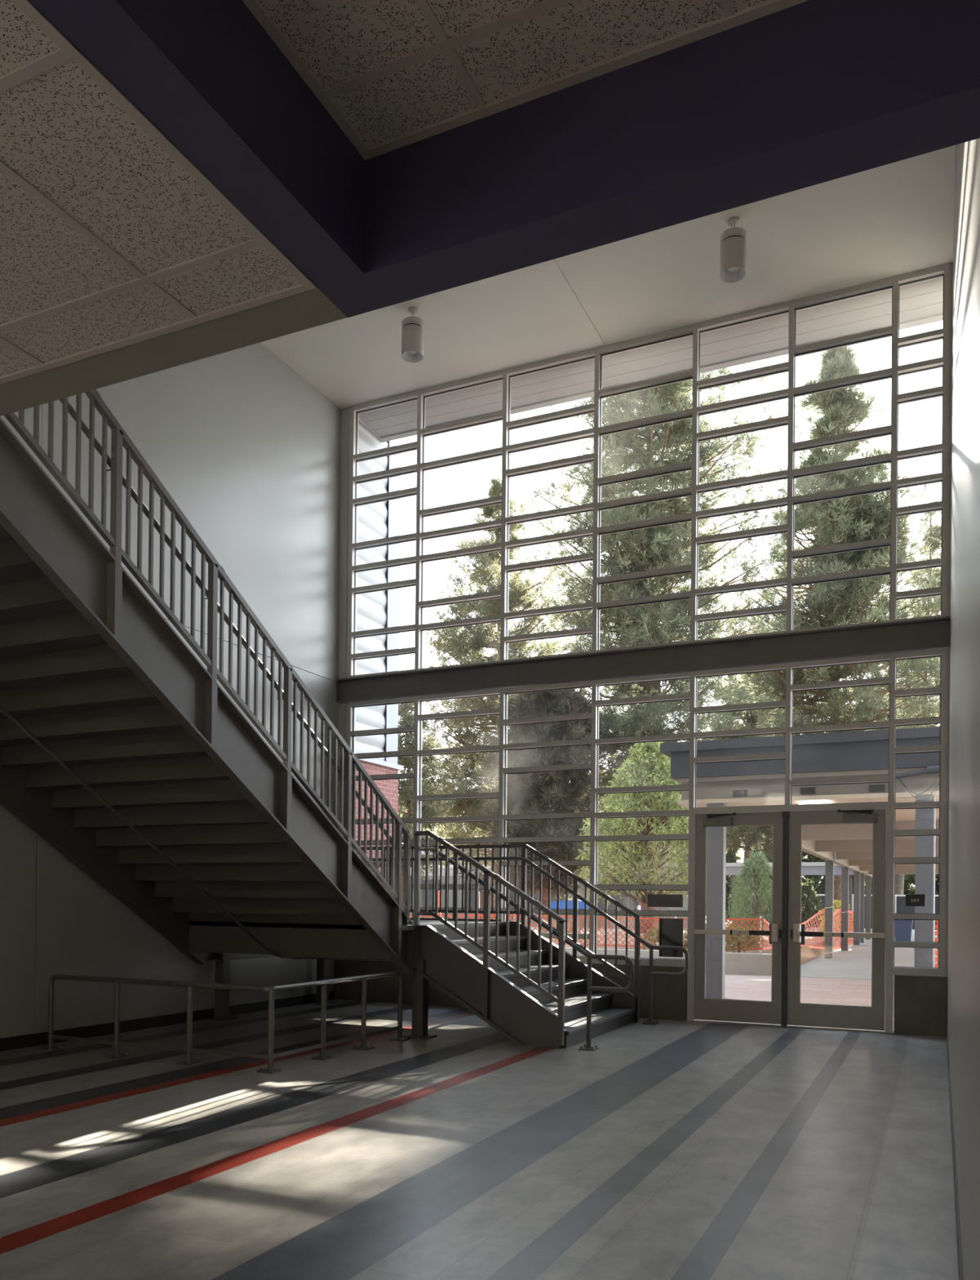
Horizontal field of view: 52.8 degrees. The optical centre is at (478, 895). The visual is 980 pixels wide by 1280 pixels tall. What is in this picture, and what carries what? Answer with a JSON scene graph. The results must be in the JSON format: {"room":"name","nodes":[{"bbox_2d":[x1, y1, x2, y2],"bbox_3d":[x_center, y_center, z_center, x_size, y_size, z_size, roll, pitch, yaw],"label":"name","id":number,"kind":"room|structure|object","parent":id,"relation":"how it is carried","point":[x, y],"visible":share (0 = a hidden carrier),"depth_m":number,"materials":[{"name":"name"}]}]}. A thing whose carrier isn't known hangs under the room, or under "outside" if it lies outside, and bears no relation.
{"room":"school entrance lobby","nodes":[
{"label":"school entrance lobby","id":0,"kind":"room"},
{"bbox_2d":[0,0,316,384],"bbox_3d":[-4.548,-1.713,1.056,6.064,0.027,6.426,0,0,25],"label":"ceiling","id":1,"kind":"structure","parent":0,"point":[112,238],"depth_m":2.46,"materials":[{"name":"tile"}]},
{"bbox_2d":[0,342,341,1038],"bbox_3d":[-5.398,-2.837,6.729,0.300,8.420,15.963,0,0,25],"label":"wall","id":2,"kind":"structure","parent":0,"point":[248,450],"depth_m":11.19,"materials":[{"name":"paint"}]},
{"bbox_2d":[0,991,333,1051],"bbox_3d":[-4.645,1.331,8.035,0.012,0.115,12.443,0,0,25],"label":"baseboard","id":3,"kind":"structure","parent":2,"relation":"attached to","point":[39,1038],"depth_m":10.41,"materials":[{"name":"grey rubber"}]},
{"bbox_2d":[335,616,951,703],"bbox_3d":[1.534,-2.813,12.113,7.694,0.320,0.135,0,0,25],"label":"beam","id":4,"kind":"structure","parent":2,"relation":"attached to","point":[931,633],"depth_m":11.79,"materials":[{"name":"metal"}]},
{"bbox_2d":[338,262,953,678],"bbox_3d":[1.567,-4.856,12.152,7.694,3.785,0.125,0,0,25],"label":"window","id":5,"kind":"structure","parent":4,"relation":"on","point":[350,479],"depth_m":11.80,"materials":[{"name":"metal"}]},
{"bbox_2d":[337,648,950,1033],"bbox_3d":[1.525,-0.586,12.128,7.694,4.115,0.125,0,0,25],"label":"window","id":6,"kind":"structure","parent":2,"relation":"in","point":[346,711],"depth_m":11.68,"materials":[{"name":"metal"}]},
{"bbox_2d":[647,893,683,906],"bbox_3d":[2.235,0.066,11.791,0.431,0.152,0.014,0,0,25],"label":"glass panel","id":7,"kind":"object","parent":6,"relation":"attached to","point":[654,900],"visible":1,"depth_m":11.79,"materials":[{"name":"black glass"}]},
{"bbox_2d":[659,918,684,957],"bbox_3d":[2.300,0.506,11.756,0.288,0.458,0.014,0,0,25],"label":"glass panel","id":8,"kind":"object","parent":6,"relation":"attached to","point":[671,930],"visible":1,"depth_m":11.75,"materials":[{"name":"black glass"}]},
{"bbox_2d":[906,893,925,906],"bbox_3d":[4.712,0.053,10.630,0.195,0.133,0.017,0,0,25],"label":"exit sign","id":9,"kind":"object","parent":6,"relation":"attached to","point":[912,900],"visible":1,"depth_m":10.62,"materials":[{"name":"grey plastic"}]},
{"bbox_2d":[358,277,943,442],"bbox_3d":[2.210,-6.913,12.401,9.000,0.515,0.830,0,0,25],"label":"eave","id":10,"kind":"object","parent":2,"relation":"attached to","point":[921,304],"visible":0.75,"depth_m":12.27,"materials":[{"name":"grey paint"}]},
{"bbox_2d":[694,812,782,1024],"bbox_3d":[2.979,0.258,11.339,0.988,2.403,0.230,0,0,25],"label":"door","id":11,"kind":"structure","parent":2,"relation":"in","point":[708,1009],"depth_m":11.36,"materials":[{"name":"metal"}]},
{"bbox_2d":[781,811,789,1026],"bbox_3d":[3.470,0.271,11.152,0.072,2.430,0.080,0,0,25],"label":"post","id":12,"kind":"object","parent":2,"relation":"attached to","point":[785,815],"visible":1,"depth_m":11.12,"materials":[{"name":"grey metal"}]},
{"bbox_2d":[692,801,888,1032],"bbox_3d":[3.502,0.232,11.185,2.119,2.508,0.113,0,0,25],"label":"door frame","id":13,"kind":"structure","parent":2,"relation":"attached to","point":[874,805],"depth_m":11.12,"materials":[{"name":"metal"}]},
{"bbox_2d":[786,808,886,1031],"bbox_3d":[3.943,0.265,10.889,1.020,2.403,0.230,0,0,25],"label":"door","id":14,"kind":"structure","parent":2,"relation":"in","point":[831,1015],"depth_m":10.91,"materials":[{"name":"metal"}]},
{"bbox_2d":[0,999,959,1279],"bbox_3d":[-1.834,1.524,4.983,8.294,0.250,15.900,0,0,25],"label":"floor","id":15,"kind":"structure","parent":0,"point":[668,1149],"depth_m":5.37,"materials":[{"name":"tile"}]},
{"bbox_2d":[37,970,410,1073],"bbox_3d":[-2.325,1.074,9.377,2.575,0.688,2.265,0,0,25],"label":"guard rail","id":16,"kind":"object","parent":15,"relation":"on","point":[188,1049],"visible":1,"depth_m":8.57,"materials":[{"name":"metal"}]},
{"bbox_2d":[0,389,688,1050],"bbox_3d":[-1.716,-1.257,8.303,5.056,5.352,8.777,0,0,25],"label":"staircase","id":17,"kind":"structure","parent":15,"relation":"on","point":[120,749],"depth_m":8.58,"materials":[{"name":"metal"}]},
{"bbox_2d":[333,959,948,1036],"bbox_3d":[1.517,1.156,12.139,7.694,0.632,0.170,0,0,25],"label":"wall","id":18,"kind":"structure","parent":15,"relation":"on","point":[921,1002],"depth_m":11.73,"materials":[{"name":"paint"}]},
{"bbox_2d":[693,1019,885,1033],"bbox_3d":[3.492,1.480,11.178,2.080,0.012,0.150,0,0,25],"label":"threshold","id":19,"kind":"object","parent":15,"relation":"on","point":[697,1020],"visible":0.93,"depth_m":11.10,"materials":[{"name":"silver metal"}]},
{"bbox_2d":[242,0,808,160],"bbox_3d":[-0.993,-2.001,-0.602,1.482,0.044,6.431,0,0,25],"label":"ceiling","id":20,"kind":"structure","parent":0,"point":[392,75],"depth_m":2.28,"materials":[{"name":"tile"}]},
{"bbox_2d":[27,0,979,317],"bbox_3d":[-1.029,-1.859,-0.503,1.630,0.363,6.583,0,0,25],"label":"ceiling beam","id":21,"kind":"structure","parent":20,"relation":"attached to","point":[809,93],"depth_m":2.26,"materials":[{"name":"paint"}]},
{"bbox_2d":[260,145,955,409],"bbox_3d":[-0.350,-6.940,8.021,8.294,0.300,9.340,0,0,25],"label":"ceiling","id":22,"kind":"structure","parent":0,"point":[895,219],"depth_m":10.93,"materials":[{"name":"white paint"}]},
{"bbox_2d":[401,306,424,362],"bbox_3d":[-0.759,-6.503,11.418,0.256,0.545,0.256,0,0,25],"label":"pendant lamp","id":23,"kind":"object","parent":22,"relation":"hanging from","point":[412,327],"visible":1,"depth_m":11.32,"materials":[{"name":"grey"}]},
{"bbox_2d":[720,217,746,283],"bbox_3d":[2.554,-6.478,9.874,0.256,0.545,0.256,0,0,25],"label":"pendant lamp","id":24,"kind":"object","parent":22,"relation":"hanging from","point":[733,254],"visible":1,"depth_m":9.78,"materials":[{"name":"grey"}]},
{"bbox_2d":[833,908,853,951],"bbox_3d":[10.843,1.000,29.533,0.064,1.200,8.967,0,0,25],"label":"safety net","id":25,"kind":"object","parent":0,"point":[838,918],"visible":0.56,"depth_m":28.99,"materials":[{"name":"orange plastic"}]},
{"bbox_2d":[947,137,979,1279],"bbox_3d":[1.834,-2.784,3.323,0.300,8.420,15.923,0,0,25],"label":"wall","id":26,"kind":"structure","parent":0,"point":[964,871],"depth_m":3.77,"materials":[{"name":"paint"}]},
{"bbox_2d":[946,1026,964,1279],"bbox_3d":[1.661,1.375,3.384,0.010,0.100,15.563,0,0,25],"label":"baseboard","id":27,"kind":"structure","parent":26,"relation":"attached to","point":[955,1172],"depth_m":4.59,"materials":[{"name":"grey rubber"}]},
{"bbox_3d":[-2.386,-4.477,3.710,7.694,5.113,0.150,0,0,25],"label":"wall","id":28,"kind":"structure","parent":0,"visible":0},
{"bbox_2d":[0,287,346,416],"bbox_3d":[-3.151,-1.800,4.039,6.064,0.252,0.154,0,0,25],"label":"trim","id":29,"kind":"structure","parent":28,"relation":"attached to","point":[308,309],"depth_m":3.00,"materials":[{"name":"beige paint"}]},
{"label":"outside","id":30,"kind":"structure","parent":0,"visible":0},
{"bbox_2d":[551,899,590,908],"bbox_3d":[2.704,0.293,29.260,1.300,0.330,0.100,0,0,25],"label":"tarp","id":31,"kind":"object","parent":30,"point":[553,904],"visible":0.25,"depth_m":29.25,"materials":[{"name":"blue"}]},
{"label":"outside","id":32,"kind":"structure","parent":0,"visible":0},
{"bbox_2d":[526,920,937,946],"bbox_3d":[18.835,2.237,63.880,100.000,0.580,108.280,0,0,25],"label":"ground","id":33,"kind":"structure","parent":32,"point":[532,927],"depth_m":50.06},
{"bbox_2d":[397,702,454,900],"bbox_3d":[-2.148,-2.322,29.660,2.871,7.724,2.924,1,0,-12],"label":"pine tree","id":34,"kind":"object","parent":33,"relation":"on","point":[406,788],"visible":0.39,"depth_m":29.39,"materials":[{"name":"green plant"}]},
{"bbox_2d":[398,782,460,845],"bbox_3d":[-4.483,-3.495,74.874,8.510,10.807,8.370,0,0,25],"label":"leafy tree","id":35,"kind":"object","parent":33,"relation":"on","point":[425,827],"visible":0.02,"depth_m":72.49,"materials":[{"name":"green plant"}]},
{"bbox_2d":[438,890,440,914],"bbox_3d":[-1.596,0.702,40.487,0.240,1.790,0.234,0,0,25],"label":"barrier post","id":36,"kind":"object","parent":33,"relation":"on","point":[439,891],"visible":0.3,"depth_m":40.44,"materials":[{"name":"orange plastic"}]},
{"bbox_2d":[480,887,516,921],"bbox_3d":[0.900,0.593,42.632,1.400,1.880,1.300,0,0,25],"label":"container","id":37,"kind":"object","parent":33,"relation":"on","point":[482,896],"visible":0.02,"depth_m":42.31,"materials":[{"name":"grey metal"}]},
{"bbox_2d":[398,473,611,919],"bbox_3d":[0.813,-7.656,39.238,9.694,18.545,9.485,0,0,14],"label":"pine tree","id":38,"kind":"object","parent":33,"relation":"on","point":[489,570],"visible":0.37,"depth_m":38.22,"materials":[{"name":"green plant"}]},
{"bbox_2d":[458,687,624,932],"bbox_3d":[2.093,-3.068,32.024,5.539,9.342,4.938,0,0,25],"label":"pine tree","id":39,"kind":"object","parent":33,"relation":"on","point":[529,793],"visible":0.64,"depth_m":31.15,"materials":[{"name":"green plant"}]},
{"bbox_2d":[409,845,688,928],"bbox_3d":[-4.482,-0.461,62.495,35.900,4.500,6.600,0,0,25],"label":"building","id":40,"kind":"structure","parent":33,"relation":"on","point":[624,900],"depth_m":55.35,"materials":[{"name":"grey"}]},
{"bbox_2d":[583,769,641,846],"bbox_3d":[8.199,-3.521,69.657,8.520,11.133,8.380,0,0,25],"label":"leafy tree","id":41,"kind":"object","parent":33,"relation":"on","point":[600,795],"visible":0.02,"depth_m":67.52,"materials":[{"name":"green plant"}]},
{"bbox_2d":[410,862,853,938],"bbox_3d":[3.304,0.135,45.818,27.150,3.080,2.000,0,0,25],"label":"canopy","id":42,"kind":"object","parent":33,"relation":"on","point":[807,868],"visible":0.12,"depth_m":41.30,"materials":[{"name":"grey metal"}]},
{"bbox_2d":[512,364,805,933],"bbox_3d":[5.804,-9.903,33.628,9.543,23.093,9.750,1,0,-33],"label":"pine tree","id":43,"kind":"object","parent":33,"relation":"on","point":[661,547],"visible":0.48,"depth_m":32.29,"materials":[{"name":"green plant"}]},
{"bbox_2d":[534,930,835,964],"bbox_3d":[-3.932,1.389,30.432,27.100,0.460,12.180,0,0,25],"label":"planting bed","id":44,"kind":"object","parent":33,"relation":"on","point":[807,953],"visible":0.17,"depth_m":24.71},
{"bbox_2d":[553,921,582,942],"bbox_3d":[2.217,0.921,25.172,1.016,0.684,0.966,0,0,25],"label":"plant","id":45,"kind":"object","parent":44,"relation":"on","point":[569,925],"visible":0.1,"depth_m":25.04,"materials":[{"name":"green plant"}]},
{"bbox_2d":[409,914,763,949],"bbox_3d":[1.121,0.797,22.868,10.657,0.696,0.073,0,0,25],"label":"safety net","id":46,"kind":"object","parent":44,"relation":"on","point":[442,915],"visible":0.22,"depth_m":21.93,"materials":[{"name":"orange plastic"}]},
{"bbox_2d":[575,741,706,947],"bbox_3d":[3.874,-1.178,22.447,3.337,4.842,3.534,0,0,25],"label":"tree","id":47,"kind":"object","parent":44,"relation":"on","point":[646,760],"visible":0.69,"depth_m":22.03,"materials":[{"name":"green plant"}]},
{"bbox_2d":[641,924,659,950],"bbox_3d":[3.864,0.923,20.761,0.916,0.627,0.847,0,0,25],"label":"plant","id":48,"kind":"object","parent":44,"relation":"on","point":[655,936],"visible":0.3,"depth_m":20.62,"materials":[{"name":"green plant"}]},
{"bbox_2d":[683,929,688,949],"bbox_3d":[4.508,0.924,20.316,0.864,0.632,0.866,1,0,-43],"label":"plant","id":49,"kind":"object","parent":44,"relation":"on","point":[686,943],"visible":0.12,"depth_m":20.30,"materials":[{"name":"green plant"}]},
{"bbox_2d":[725,923,746,942],"bbox_3d":[5.885,0.946,22.956,0.885,0.644,0.916,0,0,25],"label":"plant","id":50,"kind":"object","parent":44,"relation":"on","point":[726,928],"visible":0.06,"depth_m":22.87,"materials":[{"name":"green plant"}]},
{"bbox_2d":[725,925,764,952],"bbox_3d":[5.289,0.938,20.087,0.901,0.617,0.799,1,0,-31],"label":"plant","id":51,"kind":"object","parent":44,"relation":"on","point":[739,940],"visible":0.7,"depth_m":19.97,"materials":[{"name":"green plant"}]},
{"bbox_2d":[727,924,765,951],"bbox_3d":[5.919,0.938,21.894,0.860,0.650,0.896,1,0,9],"label":"plant","id":52,"kind":"object","parent":44,"relation":"on","point":[745,927],"visible":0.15,"depth_m":21.80,"materials":[{"name":"green plant"}]},
{"bbox_2d":[725,848,773,944],"bbox_3d":[6.879,0.265,24.380,1.697,2.829,1.676,0,0,25],"label":"bush","id":53,"kind":"object","parent":44,"relation":"on","point":[753,868],"visible":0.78,"depth_m":24.21,"materials":[{"name":"green plant"}]},
{"bbox_2d":[760,915,761,952],"bbox_3d":[5.923,0.902,20.693,0.037,0.920,0.037,1,0,-42],"label":"stake","id":54,"kind":"object","parent":44,"relation":"on","point":[760,916],"visible":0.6,"depth_m":20.68,"materials":[{"name":"white metal"}]},
{"bbox_2d":[639,822,743,923],"bbox_3d":[14.383,-2.883,67.246,8.172,9.838,7.981,0,0,25],"label":"leafy tree","id":55,"kind":"object","parent":33,"relation":"on","point":[730,858],"visible":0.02,"depth_m":64.93,"materials":[{"name":"green plant"}]},
{"bbox_2d":[671,674,825,927],"bbox_3d":[14.816,-5.812,53.515,8.988,15.284,9.523,1,0,-27],"label":"pine tree","id":56,"kind":"object","parent":33,"relation":"on","point":[735,835],"visible":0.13,"depth_m":52.45,"materials":[{"name":"green plant"}]},
{"bbox_2d":[737,832,853,896],"bbox_3d":[20.843,-2.941,64.310,7.851,10.247,7.885,0,0,21],"label":"leafy tree","id":57,"kind":"object","parent":33,"relation":"on","point":[820,889],"visible":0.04,"depth_m":62.03,"materials":[{"name":"green plant"}]},
{"bbox_2d":[801,878,824,931],"bbox_3d":[14.562,0.515,44.579,2.079,2.639,2.256,0,0,25],"label":"bush","id":58,"kind":"object","parent":33,"relation":"on","point":[808,908],"visible":0.42,"depth_m":44.06,"materials":[{"name":"green plant"}]},
{"bbox_2d":[697,343,941,932],"bbox_3d":[14.955,-11.357,43.082,11.372,26.278,12.364,1,0,-45],"label":"pine tree","id":59,"kind":"object","parent":33,"relation":"on","point":[863,517],"visible":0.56,"depth_m":41.32,"materials":[{"name":"green plant"}]},
{"bbox_2d":[818,899,853,940],"bbox_3d":[13.910,0.950,38.223,1.391,1.684,1.438,0,0,25],"label":"bush","id":60,"kind":"object","parent":33,"relation":"on","point":[837,903],"visible":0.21,"depth_m":38.02,"materials":[{"name":"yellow plant"}]},
{"bbox_2d":[740,893,938,932],"bbox_3d":[19.036,0.895,44.050,14.845,1.850,0.135,0,0,25],"label":"fence","id":61,"kind":"object","parent":33,"relation":"on","point":[900,902],"visible":0.15,"depth_m":44.40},
{"bbox_2d":[853,874,938,897],"bbox_3d":[27.148,-2.604,62.555,8.004,9.459,7.766,1,0,-11],"label":"leafy tree","id":62,"kind":"object","parent":33,"relation":"on","point":[909,879],"visible":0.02,"depth_m":60.09,"materials":[{"name":"green plant"}]},
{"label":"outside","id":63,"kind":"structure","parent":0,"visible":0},
{"bbox_2d":[705,973,894,1024],"bbox_3d":[2.994,1.657,15.861,20.000,0.300,7.900,0,0,25],"label":"pavement","id":64,"kind":"structure","parent":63,"point":[835,991],"depth_m":15.91,"materials":[{"name":"grey concrete"}]},
{"bbox_2d":[355,760,398,889],"bbox_3d":[-1.713,-0.182,14.505,0.400,3.470,1.380,0,0,25],"label":"brick base","id":65,"kind":"object","parent":64,"relation":"on","point":[388,788],"visible":0.21,"depth_m":14.55,"materials":[{"name":"red brick"}]},
{"bbox_2d":[358,758,403,770],"bbox_3d":[-1.658,-1.952,14.536,0.450,0.070,1.450,0,0,25],"label":"ledge","id":66,"kind":"object","parent":65,"relation":"on","point":[374,761],"visible":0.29,"depth_m":14.57,"materials":[{"name":"grey concrete"}]},
{"bbox_2d":[355,422,388,760],"bbox_3d":[-1.715,-4.369,14.316,0.300,4.760,1.000,0,0,25],"label":"siding","id":67,"kind":"object","parent":66,"relation":"on","point":[371,517],"visible":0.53,"depth_m":14.32,"materials":[{"name":"grey"}]},
{"bbox_2d":[383,440,400,764],"bbox_3d":[-1.418,-4.367,14.928,0.320,4.850,0.360,0,0,25],"label":"pilaster","id":68,"kind":"object","parent":66,"relation":"on","point":[393,506],"visible":0.29,"depth_m":14.85,"materials":[{"name":"grey paint"}]},
{"bbox_2d":[565,947,772,975],"bbox_3d":[0.692,1.360,21.413,11.120,0.510,0.240,0,0,25],"label":"wall","id":69,"kind":"structure","parent":64,"relation":"on","point":[736,963],"depth_m":19.23,"materials":[{"name":"concrete"}]},
{"bbox_2d":[934,920,938,967],"bbox_3d":[7.496,0.929,13.548,2.333,1.201,0.101,0,0,17],"label":"safety net","id":70,"kind":"object","parent":64,"relation":"on","point":[937,921],"visible":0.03,"depth_m":13.86,"materials":[{"name":"orange plastic"}]},
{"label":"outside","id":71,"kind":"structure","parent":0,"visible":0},
{"bbox_2d":[800,929,938,980],"bbox_3d":[18.273,1.913,35.374,8.860,0.304,40.400,0,0,25],"label":"walkway","id":72,"kind":"structure","parent":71,"point":[855,962],"depth_m":23.32,"materials":[{"name":"concrete"}]},
{"bbox_2d":[660,726,940,999],"bbox_3d":[12.357,-0.205,26.924,7.040,3.730,30.760,0,0,25],"label":"canopy","id":73,"kind":"object","parent":72,"relation":"on","point":[864,753],"visible":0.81,"depth_m":14.13,"materials":[{"name":"grey"}]},
{"bbox_2d":[733,789,747,796],"bbox_3d":[3.804,-1.484,14.335,0.200,0.090,0.033,0,0,25],"label":"vent","id":74,"kind":"object","parent":73,"relation":"attached to","point":[736,793],"depth_m":14.33,"materials":[{"name":"grey metal"}]},
{"bbox_2d":[763,906,826,949],"bbox_3d":[7.394,0.815,23.050,0.154,1.093,5.477,0,0,33],"label":"safety net","id":75,"kind":"object","parent":73,"relation":"attached to","point":[768,947],"visible":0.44,"depth_m":24.44,"materials":[{"name":"orange plastic"}]},
{"bbox_2d":[800,786,815,794],"bbox_3d":[4.655,-1.478,13.936,0.200,0.090,0.033,0,0,25],"label":"vent","id":76,"kind":"object","parent":73,"relation":"attached to","point":[804,790],"depth_m":13.93,"materials":[{"name":"grey metal"}]},
{"bbox_2d":[799,800,830,804],"bbox_3d":[4.946,-1.298,14.371,0.380,0.052,1.200,0,0,25],"label":"ceiling light","id":77,"kind":"object","parent":73,"relation":"attached to","point":[806,802],"depth_m":13.82,"materials":[{"name":"white plastic"}]},
{"bbox_2d":[869,784,884,791],"bbox_3d":[5.479,-1.472,13.550,0.200,0.090,0.033,0,0,25],"label":"vent","id":78,"kind":"object","parent":73,"relation":"attached to","point":[873,788],"depth_m":13.55,"materials":[{"name":"grey metal"}]},
{"bbox_2d":[896,764,939,799],"bbox_3d":[5.966,-1.501,12.963,1.209,0.492,0.110,0,0,25],"label":"cable bundle","id":79,"kind":"object","parent":73,"relation":"hanging from","point":[935,769],"visible":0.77,"depth_m":13.00,"materials":[{"name":"grey metal"}]},
{"bbox_2d":[857,681,939,897],"bbox_3d":[21.884,-4.736,51.775,9.590,13.286,8.924,0,0,34],"label":"pine tree","id":80,"kind":"object","parent":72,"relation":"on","point":[900,878],"visible":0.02,"depth_m":51.31,"materials":[{"name":"green plant"}]},
{"bbox_2d":[894,919,913,941],"bbox_3d":[14.744,1.239,34.217,0.640,0.930,0.580,0,0,25],"label":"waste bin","id":81,"kind":"object","parent":72,"relation":"on","point":[903,928],"visible":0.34,"depth_m":33.99,"materials":[{"name":"blue"}]},
{"bbox_2d":[873,495,942,729],"bbox_3d":[20.516,-8.383,45.394,6.516,20.452,6.289,0,0,30],"label":"pine tree","id":82,"kind":"object","parent":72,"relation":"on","point":[935,531],"visible":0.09,"depth_m":45.22,"materials":[{"name":"green plant"}]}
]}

